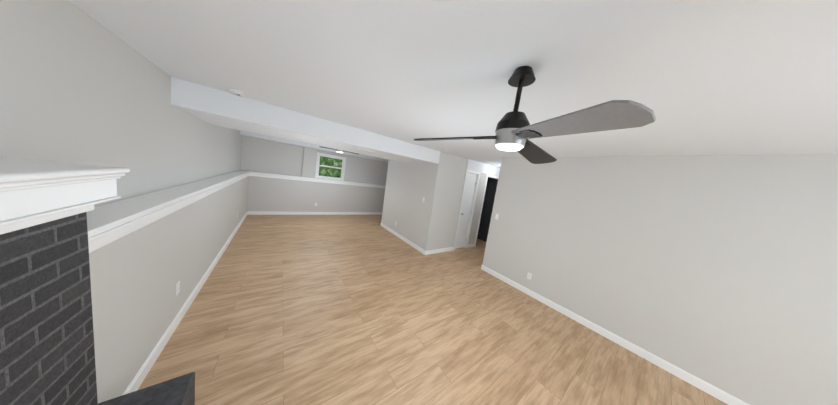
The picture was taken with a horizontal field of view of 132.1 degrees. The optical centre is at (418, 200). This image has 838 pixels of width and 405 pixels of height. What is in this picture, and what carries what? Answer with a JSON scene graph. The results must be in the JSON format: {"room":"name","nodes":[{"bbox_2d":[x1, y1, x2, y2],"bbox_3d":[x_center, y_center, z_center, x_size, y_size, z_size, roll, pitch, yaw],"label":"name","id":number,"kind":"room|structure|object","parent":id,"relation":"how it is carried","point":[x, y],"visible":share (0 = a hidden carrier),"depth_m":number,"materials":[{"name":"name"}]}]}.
{"room":"living room","nodes":[
{"label":"living room","id":0,"kind":"room"},
{"bbox_2d":[0,0,241,206],"bbox_3d":[-2.303,0.073,1.311,0.200,2.440,12.200,3,8,-37],"label":"wall","id":1,"kind":"structure","parent":0,"point":[78,85],"depth_m":1.15,"materials":[{"name":"grey paint"}]},
{"bbox_2d":[89,176,247,402],"bbox_3d":[-2.015,0.720,1.203,0.190,1.270,11.070,3,8,-37],"label":"wall","id":2,"kind":"structure","parent":0,"point":[136,276],"depth_m":1.41,"materials":[{"name":"grey paint"}]},
{"bbox_2d":[87,170,250,252],"bbox_3d":[-3.337,-0.280,3.080,0.230,0.127,5.725,3,8,-37],"label":"wall ledge","id":3,"kind":"structure","parent":2,"relation":"attached to","point":[108,223],"depth_m":1.34,"materials":[{"name":"white wood"}]},
{"bbox_2d":[176,280,179,294],"bbox_3d":[-2.371,0.863,1.835,0.010,0.116,0.072,3,8,-37],"label":"electrical outlet","id":4,"kind":"object","parent":2,"relation":"attached to","point":[177,287],"visible":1,"depth_m":1.82,"materials":[{"name":"white plastic"}]},
{"bbox_2d":[123,212,246,394],"bbox_3d":[-3.471,0.873,3.309,0.016,0.100,5.660,3,8,-37],"label":"baseboard","id":5,"kind":"structure","parent":2,"relation":"attached to","point":[142,373],"depth_m":1.73,"materials":[{"name":"white wood"}]},
{"bbox_2d":[241,135,387,184],"bbox_3d":[-2.205,-0.648,7.871,7.745,2.440,0.200,3,8,-37],"label":"wall","id":6,"kind":"structure","parent":0,"point":[264,156],"depth_m":6.08,"materials":[{"name":"grey paint"}]},
{"bbox_2d":[302,147,316,177],"bbox_3d":[-3.765,-1.285,6.408,0.400,0.997,0.080,3,8,-37],"label":"pilaster column","id":7,"kind":"structure","parent":6,"relation":"attached to","point":[309,162],"depth_m":6.37,"materials":[{"name":"grey paint"}]},
{"bbox_2d":[251,171,385,187],"bbox_3d":[-2.158,-0.624,7.639,7.545,0.127,0.230,3,8,-37],"label":"trim","id":8,"kind":"structure","parent":6,"relation":"attached to","point":[259,174],"depth_m":6.36,"materials":[{"name":"white wood"}]},
{"bbox_2d":[315,152,345,180],"bbox_3d":[-3.257,-1.218,6.889,0.985,0.895,0.132,3,8,-37],"label":"window","id":9,"kind":"structure","parent":6,"relation":"in","point":[343,159],"depth_m":6.85,"materials":[{"name":"white"}]},
{"bbox_2d":[247,176,384,211],"bbox_3d":[-2.177,-0.039,7.777,7.355,1.270,0.190,3,8,-37],"label":"wall","id":10,"kind":"structure","parent":0,"point":[275,194],"depth_m":6.44,"materials":[{"name":"grey paint"}]},
{"bbox_2d":[247,211,381,214],"bbox_3d":[-2.198,0.555,7.760,7.355,0.100,0.016,3,8,-37],"label":"baseboard","id":11,"kind":"structure","parent":10,"relation":"attached to","point":[248,212],"depth_m":6.53,"materials":[{"name":"white wood"}]},
{"bbox_2d":[381,160,434,248],"bbox_3d":[-0.405,-0.116,5.397,0.120,2.440,2.390,3,8,-37],"label":"wall","id":12,"kind":"structure","parent":0,"point":[408,187],"depth_m":5.13,"materials":[{"name":"grey paint"}]},
{"bbox_2d":[380,223,426,254],"bbox_3d":[-0.587,1.043,5.438,0.016,0.100,2.542,3,8,-37],"label":"baseboard","id":13,"kind":"structure","parent":12,"relation":"attached to","point":[407,241],"depth_m":5.09,"materials":[{"name":"white wood"}]},
{"bbox_2d":[138,215,727,404],"bbox_3d":[0.595,1.500,3.753,8.000,0.100,12.200,3,8,-37],"label":"floor","id":14,"kind":"structure","parent":0,"point":[325,310],"depth_m":2.10,"materials":[{"name":"brown wood"}]},
{"bbox_2d":[0,157,194,404],"bbox_3d":[-1.108,0.778,0.295,0.556,1.608,1.830,3,8,-37],"label":"fireplace","id":15,"kind":"object","parent":14,"relation":"on","point":[47,352],"visible":1,"depth_m":0.73,"materials":[{"name":"grey brick"}]},
{"bbox_2d":[69,0,837,167],"bbox_3d":[0.948,-1.000,3.474,8.000,0.100,12.200,3,8,-37],"label":"ceiling","id":16,"kind":"structure","parent":0,"point":[727,77],"depth_m":1.04,"materials":[{"name":"white paint"}]},
{"bbox_2d":[228,88,244,96],"bbox_3d":[-2.030,-1.191,2.071,0.136,0.042,0.136,3,8,-37],"label":"smoke detector","id":17,"kind":"object","parent":16,"relation":"attached to","point":[236,92],"visible":0.96,"depth_m":2.04,"materials":[{"name":"white plastic"}]},
{"bbox_2d":[171,77,440,163],"bbox_3d":[-1.468,-1.168,3.628,3.795,0.275,1.425,3,8,-37],"label":"ceiling beam","id":18,"kind":"structure","parent":16,"relation":"attached to","point":[215,107],"depth_m":2.64,"materials":[{"name":"white paint"}]},
{"bbox_2d":[240,130,388,161],"bbox_3d":[-3.139,-1.803,6.618,4.645,0.150,0.300,3,8,-37],"label":"beam","id":19,"kind":"structure","parent":16,"relation":"attached to","point":[260,136],"depth_m":5.97,"materials":[{"name":"white paint"}]},
{"bbox_2d":[319,146,357,153],"bbox_3d":[-2.309,-1.484,5.283,0.972,0.250,0.954,3,8,-37],"label":"fan","id":20,"kind":"object","parent":16,"relation":"hanging from","point":[339,151],"visible":0.5,"depth_m":5.19,"materials":[{"name":"black metal"}]},
{"bbox_2d":[466,159,499,175],"bbox_3d":[2.354,-0.857,5.604,2.788,0.258,0.012,3,8,-37],"label":"header beam","id":21,"kind":"structure","parent":16,"relation":"attached to","point":[472,165],"depth_m":5.15,"materials":[{"name":"white paint"}]},
{"bbox_2d":[414,66,655,163],"bbox_3d":[0.656,-0.507,1.143,0.973,0.435,1.089,3,8,-37],"label":"fan","id":22,"kind":"object","parent":16,"relation":"hanging from","point":[515,130],"visible":1,"depth_m":0.84,"materials":[{"name":"grey metal"}]},
{"bbox_2d":[423,155,494,250],"bbox_3d":[1.779,0.183,5.488,3.750,2.440,0.120,3,8,-37],"label":"wall","id":23,"kind":"structure","parent":0,"point":[455,186],"depth_m":4.72,"materials":[{"name":"grey paint"}]},
{"bbox_2d":[426,152,451,250],"bbox_3d":[0.471,0.067,4.419,0.366,2.340,0.008,3,8,-37],"label":"pilaster","id":24,"kind":"object","parent":23,"relation":"attached to","point":[439,198],"visible":1,"depth_m":4.41,"materials":[{"name":"grey paint"}]},
{"bbox_2d":[427,247,453,254],"bbox_3d":[0.551,1.282,4.735,0.935,0.100,0.016,3,8,-37],"label":"baseboard","id":25,"kind":"structure","parent":23,"relation":"attached to","point":[449,248],"depth_m":4.71,"materials":[{"name":"white wood"}]},
{"bbox_2d":[455,173,476,248],"bbox_3d":[1.288,0.322,5.103,0.439,2.090,0.105,3,8,-37],"label":"closet door","id":26,"kind":"structure","parent":23,"relation":"in","point":[466,208],"depth_m":5.12,"materials":[{"name":"white wood"}]},
{"bbox_2d":[453,169,498,249],"bbox_3d":[1.766,0.313,5.496,1.826,2.178,0.137,3,8,-37],"label":"door frame","id":27,"kind":"structure","parent":23,"relation":"attached to","point":[473,201],"depth_m":5.21,"materials":[{"name":"white wood"}]},
{"bbox_2d":[477,177,497,241],"bbox_3d":[2.036,0.082,6.714,0.080,2.440,1.560,3,8,-37],"label":"door","id":28,"kind":"structure","parent":0,"point":[488,204],"depth_m":6.26,"materials":[{"name":"black wood"}]},
{"bbox_2d":[482,154,837,404],"bbox_3d":[3.267,0.813,1.741,0.120,2.440,5.720,3,8,-37],"label":"wall","id":29,"kind":"structure","parent":0,"point":[720,272],"depth_m":2.00,"materials":[{"name":"grey paint"}]},
{"bbox_2d":[481,265,748,404],"bbox_3d":[3.046,1.960,1.836,0.016,0.100,5.736,3,8,-37],"label":"baseboard","id":30,"kind":"structure","parent":29,"relation":"attached to","point":[680,373],"depth_m":2.31,"materials":[{"name":"white wood"}]},
{"label":"outside","id":31,"kind":"structure","parent":0,"visible":0},
{"bbox_2d":[319,156,341,177],"bbox_3d":[-3.506,-1.288,7.228,2.165,1.880,0.020,3,8,-37],"label":"tree","id":32,"kind":"object","parent":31,"point":[329,171],"depth_m":7.25,"materials":[{"name":"green plant"}]}
]}

